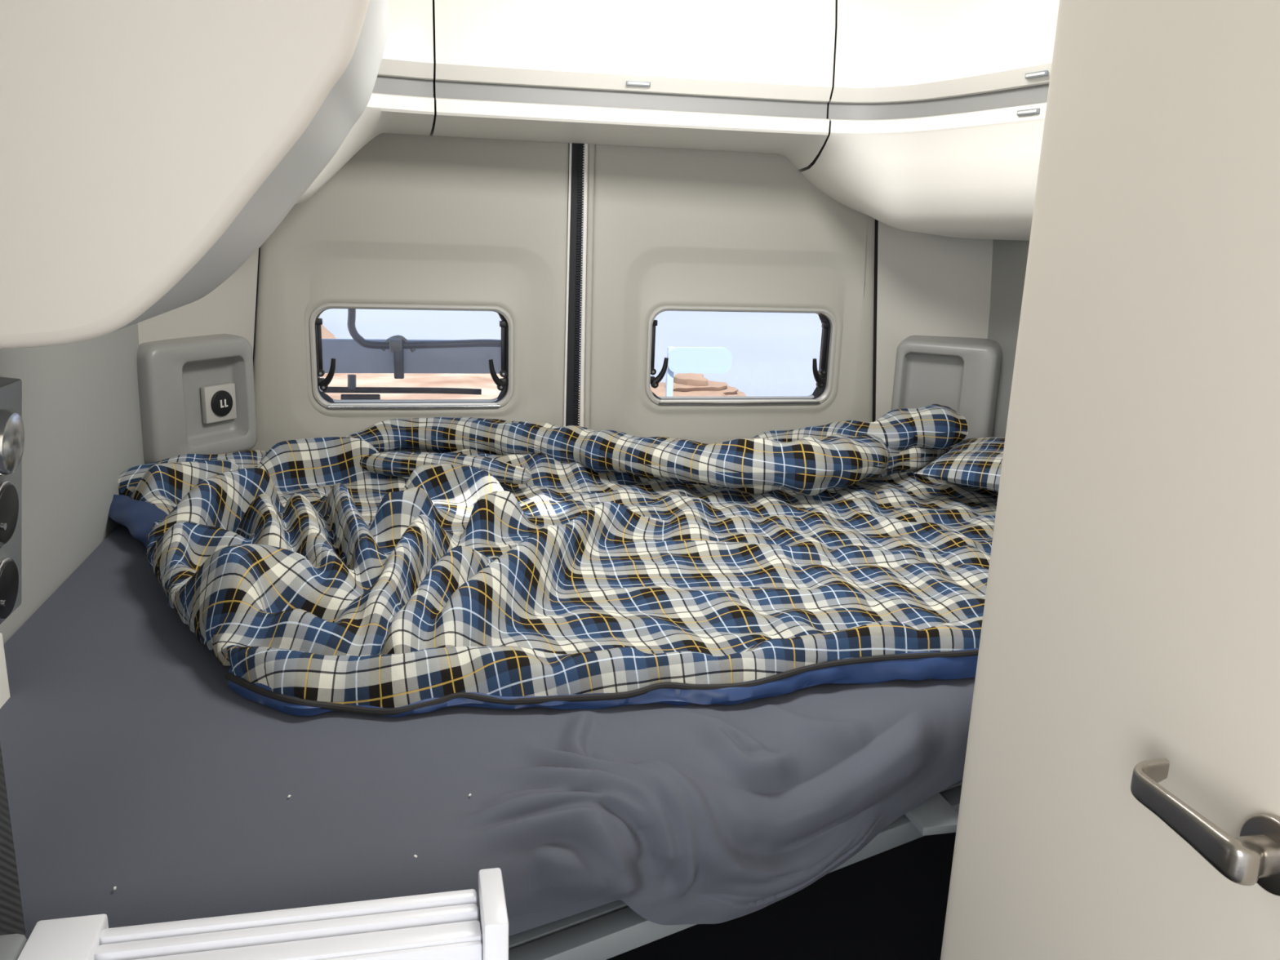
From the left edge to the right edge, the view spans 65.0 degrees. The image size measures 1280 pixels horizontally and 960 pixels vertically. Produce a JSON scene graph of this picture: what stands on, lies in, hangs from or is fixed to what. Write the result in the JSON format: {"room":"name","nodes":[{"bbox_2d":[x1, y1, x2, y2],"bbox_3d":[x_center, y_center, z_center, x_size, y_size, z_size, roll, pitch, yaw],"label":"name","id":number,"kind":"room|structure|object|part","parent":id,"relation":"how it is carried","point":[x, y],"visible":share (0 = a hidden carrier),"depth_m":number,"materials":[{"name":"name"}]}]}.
{"room":"camper van interior","nodes":[
{"label":"camper van interior","id":0,"kind":"room"},
{"bbox_2d":[0,323,145,644],"bbox_3d":[-0.722,0.198,1.049,0.102,2.160,2.800,-1,14,-13],"label":"wall","id":1,"kind":"structure","parent":0,"point":[81,410],"depth_m":1.57,"materials":[{"name":"grey plastic"}]},
{"bbox_2d":[0,632,10,708],"bbox_3d":[-0.729,0.450,1.112,0.030,0.520,0.200,-1,14,-13],"label":"trim","id":2,"kind":"structure","parent":1,"relation":"attached to","point":[4,686],"depth_m":1.15,"materials":[{"name":"white plastic"}]},
{"bbox_2d":[0,377,24,624],"bbox_3d":[-0.707,0.044,1.050,0.085,0.274,0.240,-1,14,-12],"label":"control panel","id":3,"kind":"object","parent":1,"relation":"attached to","point":[11,425],"visible":1,"depth_m":1.11,"materials":[{"name":"grey plastic"}]},
{"bbox_2d":[0,556,18,622],"bbox_3d":[-0.712,0.122,1.124,0.015,0.072,0.072,-1,14,-13],"label":"socket","id":4,"kind":"object","parent":3,"relation":"attached to","point":[9,575],"depth_m":1.12,"materials":[{"name":"black plastic"}]},
{"bbox_2d":[0,480,18,545],"bbox_3d":[-0.699,0.036,1.105,0.015,0.072,0.072,-1,14,-13],"label":"socket","id":5,"kind":"object","parent":3,"relation":"attached to","point":[9,500],"depth_m":1.11,"materials":[{"name":"black plastic"}]},
{"bbox_3d":[-0.685,-0.040,1.086,0.019,0.072,0.072,5,13,-14],"label":"knob","id":6,"kind":"part","parent":3,"relation":"part of","materials":[{"name":"silver metal"}]},
{"bbox_2d":[0,742,26,937],"bbox_3d":[-0.483,0.486,0.670,0.070,0.580,0.270,-1,14,-13],"label":"upholstered panel","id":7,"kind":"object","parent":1,"relation":"attached to","point":[11,917],"visible":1,"depth_m":0.74,"materials":[{"name":"grey fabric"}]},
{"bbox_2d":[0,933,27,959],"bbox_3d":[-0.421,0.361,0.642,0.040,0.100,0.090,-1,14,-13],"label":"block","id":8,"kind":"object","parent":7,"relation":"attached to","point":[11,946],"visible":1,"depth_m":0.66,"materials":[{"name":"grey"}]},
{"bbox_2d":[0,0,390,349],"bbox_3d":[-0.522,-0.418,1.040,0.511,0.528,0.396,-1,14,-13],"label":"upper cabinet","id":9,"kind":"object","parent":1,"relation":"attached to","point":[149,149],"visible":1,"depth_m":0.89,"materials":[{"name":"white plastic"}]},
{"bbox_2d":[295,0,435,204],"bbox_3d":[-0.771,-0.743,1.599,0.603,0.605,1.522,4,14,9],"label":"upper cabinet","id":10,"kind":"object","parent":1,"relation":"attached to","point":[402,100],"visible":0.2,"depth_m":1.97,"materials":[{"name":"white plastic"}]},
{"bbox_3d":[-0.617,-0.843,1.467,0.273,0.336,1.182,4,14,9],"label":"flap door","id":11,"kind":"part","parent":10,"relation":"part of","materials":[{"name":"white plastic"}]},
{"bbox_2d":[137,248,258,355],"bbox_3d":[-0.961,-0.219,2.068,0.190,1.860,0.555,7,15,18],"label":"wall","id":12,"kind":"structure","parent":0,"point":[230,308],"depth_m":2.15,"materials":[{"name":"grey plastic"}]},
{"bbox_2d":[137,333,257,463],"bbox_3d":[-0.968,-0.173,2.125,0.150,0.264,0.280,8,15,24],"label":"niche","id":13,"kind":"object","parent":12,"relation":"attached to","point":[197,393],"visible":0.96,"depth_m":2.10,"materials":[{"name":"grey plastic"}]},
{"bbox_3d":[-0.907,-0.166,2.163,0.014,0.078,0.082,8,15,24],"label":"socket plate","id":14,"kind":"part","parent":13,"relation":"part of","materials":[{"name":"grey plastic"}]},
{"bbox_2d":[210,390,232,416],"bbox_3d":[-0.899,-0.165,2.159,0.008,0.056,0.056,8,15,24],"label":"socket","id":15,"kind":"object","parent":13,"relation":"attached to","point":[221,401],"depth_m":2.15,"materials":[{"name":"black plastic"}]},
{"bbox_2d":[253,246,260,367],"bbox_3d":[-0.901,-0.224,2.322,0.235,1.550,0.001,-1,14,-13],"label":"door frame","id":16,"kind":"structure","parent":12,"relation":"attached to","point":[260,246],"depth_m":2.28,"materials":[{"name":"black"}]},
{"bbox_2d":[250,124,568,452],"bbox_3d":[-0.562,-0.255,2.370,0.791,1.310,0.051,-1,14,-13],"label":"door","id":17,"kind":"structure","parent":12,"relation":"in","point":[407,219],"depth_m":2.29,"materials":[{"name":"grey plastic"}]},
{"bbox_2d":[321,308,501,399],"bbox_3d":[-0.594,-0.357,2.541,0.664,0.352,0.316,-1,14,-13],"label":"bike rack","id":18,"kind":"object","parent":17,"relation":"attached to","point":[398,355],"visible":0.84,"depth_m":2.67,"materials":[{"name":"grey metal"}]},
{"bbox_3d":[-0.620,-0.332,2.702,0.637,0.091,0.012,-1,14,-13],"label":"panel","id":19,"kind":"part","parent":18,"relation":"part of","materials":[{"name":"grey plastic"}]},
{"bbox_2d":[309,302,513,408],"bbox_3d":[-0.534,-0.293,2.376,0.465,0.246,0.061,-1,14,-13],"label":"window","id":20,"kind":"structure","parent":17,"relation":"attached to","point":[504,384],"depth_m":2.36,"materials":[{"name":"grey"}]},
{"bbox_3d":[-0.722,-0.248,2.327,0.040,0.071,0.018,2,14,0],"label":"latch handle","id":21,"kind":"part","parent":20,"relation":"part of","materials":[{"name":"black plastic"}]},
{"bbox_3d":[-0.535,-0.181,2.393,0.387,0.006,0.030,-1,14,-13],"label":"sill trim","id":22,"kind":"part","parent":20,"relation":"part of","materials":[{"name":"white"}]},
{"bbox_3d":[-0.345,-0.256,2.411,0.040,0.071,0.018,-5,16,-25],"label":"latch handle","id":23,"kind":"part","parent":20,"relation":"part of","materials":[{"name":"black plastic"}]},
{"bbox_2d":[606,832,955,959],"bbox_3d":[0.254,1.373,0.940,2.350,0.001,4.200,-1,14,-13],"label":"floor","id":24,"kind":"structure","parent":0,"point":[891,904],"depth_m":2.34,"materials":[{"name":"black plastic"}]},
{"bbox_2d":[17,867,508,959],"bbox_3d":[-0.243,0.359,0.680,0.326,0.115,0.120,-1,14,-13],"label":"ladder","id":25,"kind":"object","parent":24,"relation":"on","point":[447,925],"visible":1,"depth_m":0.69,"materials":[{"name":"white plastic"}]},
{"bbox_3d":[-0.242,0.335,0.705,0.254,0.050,0.011,-1,14,-13],"label":"rail","id":26,"kind":"part","parent":25,"relation":"part of","materials":[{"name":"white plastic"}]},
{"bbox_3d":[-0.244,0.329,0.716,0.254,0.050,0.011,-1,14,-13],"label":"rail","id":27,"kind":"part","parent":25,"relation":"part of","materials":[{"name":"white plastic"}]},
{"bbox_3d":[-0.239,0.343,0.689,0.258,0.050,0.019,-1,14,-13],"label":"rail","id":28,"kind":"part","parent":25,"relation":"part of","materials":[{"name":"white plastic"}]},
{"bbox_3d":[-0.107,0.351,0.730,0.017,0.115,0.064,-1,14,-13],"label":"post","id":29,"kind":"part","parent":25,"relation":"part of","materials":[{"name":"white plastic"}]},
{"bbox_2d":[940,0,1279,959],"bbox_3d":[0.490,0.426,0.306,0.159,2.159,1.550,0,14,-8],"label":"door","id":30,"kind":"structure","parent":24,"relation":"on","point":[1120,797],"depth_m":0.78,"materials":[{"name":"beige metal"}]},
{"bbox_3d":[0.382,0.233,0.681,0.055,0.039,0.115,-1,14,-13],"label":"lever handle","id":31,"kind":"part","parent":30,"relation":"part of","materials":[{"name":"silver metal"}]},
{"bbox_2d":[875,221,992,450],"bbox_3d":[0.832,-0.273,2.534,0.573,1.860,0.185,10,16,28],"label":"wall","id":32,"kind":"structure","parent":0,"point":[932,285],"depth_m":2.53,"materials":[{"name":"grey plastic"}]},
{"bbox_2d":[563,142,595,429],"bbox_3d":[-0.153,-0.255,2.447,0.072,1.300,0.036,-1,14,-13],"label":"door seal","id":33,"kind":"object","parent":32,"relation":"attached to","point":[580,176],"depth_m":2.38,"materials":[{"name":"black rubber"}]},
{"bbox_2d":[587,144,875,444],"bbox_3d":[0.261,-0.272,2.554,0.810,1.310,0.051,-1,14,-13],"label":"door","id":34,"kind":"structure","parent":32,"relation":"in","point":[682,227],"depth_m":2.46,"materials":[{"name":"grey plastic"}]},
{"bbox_2d":[644,305,836,405],"bbox_3d":[0.254,-0.316,2.551,0.497,0.248,0.061,-1,14,-13],"label":"window","id":35,"kind":"structure","parent":34,"relation":"attached to","point":[823,377],"depth_m":2.55,"materials":[{"name":"grey"}]},
{"bbox_3d":[0.050,-0.270,2.498,0.040,0.071,0.018,2,14,0],"label":"latch handle","id":36,"kind":"part","parent":35,"relation":"part of","materials":[{"name":"black plastic"}]},
{"bbox_3d":[0.252,-0.203,2.567,0.419,0.006,0.030,-1,14,-13],"label":"sill trim","id":37,"kind":"part","parent":35,"relation":"part of","materials":[{"name":"white"}]},
{"bbox_3d":[0.458,-0.279,2.590,0.040,0.071,0.018,-5,16,-25],"label":"latch handle","id":38,"kind":"part","parent":35,"relation":"part of","materials":[{"name":"black plastic"}]},
{"bbox_2d":[507,780,962,959],"bbox_3d":[0.064,0.241,1.731,1.890,0.170,1.552,-1,14,-13],"label":"bed","id":39,"kind":"object","parent":32,"relation":"attached to","point":[597,928],"visible":0.04,"depth_m":1.05,"materials":[{"name":"silver metal"}]},
{"bbox_2d":[0,524,975,939],"bbox_3d":[0.072,0.227,1.706,1.925,0.207,1.606,-1,14,-13],"label":"fitted sheet","id":40,"kind":"object","parent":39,"relation":"on","point":[142,788],"visible":0.37,"depth_m":1.05,"materials":[{"name":"grey fabric"}]},
{"bbox_2d":[108,404,998,716],"bbox_3d":[0.025,0.018,1.821,1.978,0.184,1.351,-1,14,-13],"label":"quilt","id":41,"kind":"object","parent":40,"relation":"on","point":[395,567],"visible":0.96,"depth_m":1.57,"materials":[{"name":"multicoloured fabric"}]},
{"bbox_2d":[914,437,1004,491],"bbox_3d":[0.931,-0.018,2.113,0.600,0.086,0.420,10,16,28],"label":"pillow","id":42,"kind":"object","parent":41,"relation":"on","point":[972,462],"visible":0.27,"depth_m":2.06,"materials":[{"name":"multicoloured fabric"}]},
{"bbox_3d":[0.064,0.218,1.725,1.890,0.123,1.552,-1,14,-13],"label":"mattress","id":43,"kind":"part","parent":39,"relation":"part of","materials":[{"name":"grey fabric"}]},
{"bbox_2d":[872,219,878,422],"bbox_3d":[0.631,-0.256,2.665,0.205,1.550,0.001,-1,14,-13],"label":"door frame","id":44,"kind":"structure","parent":32,"relation":"attached to","point":[876,233],"depth_m":2.62,"materials":[{"name":"black"}]},
{"bbox_2d":[891,335,1002,448],"bbox_3d":[0.774,-0.222,2.543,0.252,0.274,0.150,8,15,24],"label":"niche","id":45,"kind":"object","parent":32,"relation":"attached to","point":[962,375],"visible":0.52,"depth_m":2.48,"materials":[{"name":"grey plastic"}]},
{"bbox_2d":[960,240,1029,780],"bbox_3d":[1.222,0.318,0.838,0.102,2.160,4.100,-1,14,-13],"label":"wall","id":46,"kind":"structure","parent":0,"point":[1010,257],"depth_m":2.44,"materials":[{"name":"grey plastic"}]},
{"bbox_2d":[800,0,1059,240],"bbox_3d":[0.858,-0.730,1.776,0.536,0.605,1.679,-5,15,-25],"label":"upper cabinet","id":47,"kind":"object","parent":46,"relation":"attached to","point":[936,112],"visible":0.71,"depth_m":2.01,"materials":[{"name":"white plastic"}]},
{"bbox_3d":[0.758,-0.824,1.583,0.206,0.336,1.364,-5,15,-25],"label":"flap door","id":48,"kind":"part","parent":47,"relation":"part of","materials":[{"name":"white plastic"}]},
{"bbox_3d":[0.327,-0.728,0.416,2.350,0.012,4.200,-1,14,-13],"label":"ceiling","id":49,"kind":"structure","parent":0,"visible":0},
{"bbox_2d":[432,0,835,169],"bbox_3d":[-0.016,-0.940,2.188,0.880,0.457,0.372,0,14,-10],"label":"upper cabinet","id":50,"kind":"object","parent":49,"relation":"attached to","point":[747,76],"visible":0.96,"depth_m":2.05,"materials":[{"name":"white plastic"}]},
{"bbox_3d":[-0.001,-0.966,2.045,0.829,0.336,0.097,0,14,-9],"label":"flap door","id":51,"kind":"part","parent":50,"relation":"part of","materials":[{"name":"white plastic"}]},
{"label":"outside","id":52,"kind":"structure","parent":0,"visible":0},
{"bbox_2d":[320,373,584,419],"bbox_3d":[-7.226,-5.126,31.824,120.000,1.390,60.000,-1,14,-13],"label":"ground","id":53,"kind":"structure","parent":52,"point":[490,390],"depth_m":15.80,"materials":[{"name":"beige sand"}]},
{"bbox_2d":[320,324,335,338],"bbox_3d":[-11.238,-3.078,16.730,13.500,3.220,10.000,-1,14,-13],"label":"hill","id":54,"kind":"structure","parent":53,"relation":"on","point":[326,334],"depth_m":21.82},
{"bbox_2d":[649,373,746,396],"bbox_3d":[0.507,-0.781,9.434,1.178,0.451,1.238,-1,14,-13],"label":"rock stack","id":55,"kind":"object","parent":53,"relation":"on","point":[689,384],"visible":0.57,"depth_m":9.22,"materials":[{"name":"stone"}]},
{"bbox_2d":[665,346,732,396],"bbox_3d":[0.293,-0.214,5.324,0.343,0.977,0.045,-1,14,-13],"label":"sign board","id":56,"kind":"object","parent":53,"relation":"on","point":[681,359],"visible":0.78,"depth_m":5.20,"materials":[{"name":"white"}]},
{"bbox_3d":[0.144,-0.213,5.298,0.035,0.977,0.030,-1,14,-13],"label":"post","id":57,"kind":"part","parent":56,"relation":"part of","materials":[{"name":"white"}]},
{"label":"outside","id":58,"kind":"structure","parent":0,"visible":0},
{"bbox_2d":[319,238,822,395],"bbox_3d":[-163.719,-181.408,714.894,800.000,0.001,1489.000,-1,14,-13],"label":"sky","id":59,"kind":"structure","parent":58,"point":[773,353],"depth_m":25.01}
]}

